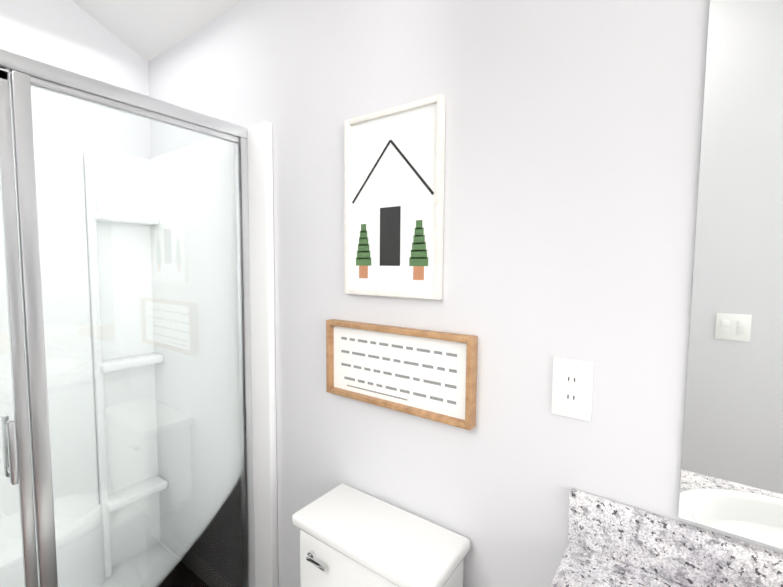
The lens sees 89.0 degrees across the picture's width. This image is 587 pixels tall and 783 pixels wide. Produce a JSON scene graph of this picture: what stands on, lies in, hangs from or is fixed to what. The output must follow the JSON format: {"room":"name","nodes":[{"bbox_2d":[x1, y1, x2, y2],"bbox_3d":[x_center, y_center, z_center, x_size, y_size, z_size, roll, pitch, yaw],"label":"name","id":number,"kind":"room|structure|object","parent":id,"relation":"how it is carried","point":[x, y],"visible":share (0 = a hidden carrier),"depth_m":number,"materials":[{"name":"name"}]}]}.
{"room":"bathroom","nodes":[
{"label":"bathroom","id":0,"kind":"room"},
{"bbox_2d":[0,0,150,158],"bbox_3d":[-1.740,-0.166,1.374,0.120,3.100,1.680,3,5,36],"label":"wall","id":1,"kind":"structure","parent":0,"point":[71,36],"depth_m":1.73,"materials":[{"name":"paint"}]},
{"bbox_2d":[72,0,242,61],"bbox_3d":[-0.137,-1.312,-0.493,4.790,0.824,2.940,3,5,36],"label":"ceiling","id":2,"kind":"structure","parent":0,"point":[148,30],"depth_m":1.70,"materials":[{"name":"paint"}]},
{"bbox_2d":[148,0,782,586],"bbox_3d":[0.680,-0.102,0.738,4.790,3.100,0.120,3,5,36],"label":"wall","id":3,"kind":"structure","parent":0,"point":[572,166],"depth_m":0.97,"materials":[{"name":"paint"}]},
{"bbox_2d":[344,94,445,299],"bbox_3d":[-0.003,-0.254,1.135,0.335,0.525,0.021,3,5,36],"label":"framed picture","id":4,"kind":"object","parent":3,"relation":"attached to","point":[394,163],"visible":0.96,"depth_m":1.12,"materials":[{"name":"white paper"}]},
{"bbox_2d":[326,319,477,429],"bbox_3d":[0.004,0.214,1.152,0.506,0.236,0.034,3,5,36],"label":"sign","id":5,"kind":"object","parent":3,"relation":"attached to","point":[428,374],"visible":0.98,"depth_m":1.12,"materials":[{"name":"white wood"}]},
{"bbox_2d":[551,357,593,421],"bbox_3d":[0.398,0.211,0.881,0.082,0.130,0.009,3,5,36],"label":"electrical outlet plate","id":6,"kind":"object","parent":3,"relation":"attached to","point":[572,383],"visible":1,"depth_m":0.88,"materials":[{"name":"white plastic"}]},
{"bbox_2d":[678,0,782,548],"bbox_3d":[1.518,-0.057,0.055,2.350,1.102,0.005,3,5,36],"label":"mirror","id":7,"kind":"object","parent":3,"relation":"attached to","point":[731,481],"visible":1,"depth_m":0.71,"materials":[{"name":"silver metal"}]},
{"bbox_3d":[-0.158,1.568,-0.289,4.790,0.100,2.940,3,5,36],"label":"floor","id":8,"kind":"structure","parent":0,"visible":0},
{"bbox_2d":[0,49,277,586],"bbox_3d":[-1.262,0.244,1.128,0.976,2.324,1.558,3,5,36],"label":"shower","id":9,"kind":"object","parent":8,"relation":"on","point":[137,390],"visible":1,"depth_m":1.56,"materials":[{"name":"clear glass"}]},
{"bbox_2d":[292,483,469,586],"bbox_3d":[-0.197,1.039,0.903,0.460,0.786,0.745,3,5,36],"label":"toilet","id":10,"kind":"object","parent":8,"relation":"on","point":[350,536],"visible":0.98,"depth_m":1.05,"materials":[{"name":"white ceramic"}]},
{"bbox_2d":[550,489,782,586],"bbox_3d":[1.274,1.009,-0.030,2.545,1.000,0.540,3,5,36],"label":"countertop","id":11,"kind":"structure","parent":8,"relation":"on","point":[611,543],"depth_m":0.78,"materials":[{"name":"white stone"}]}
]}

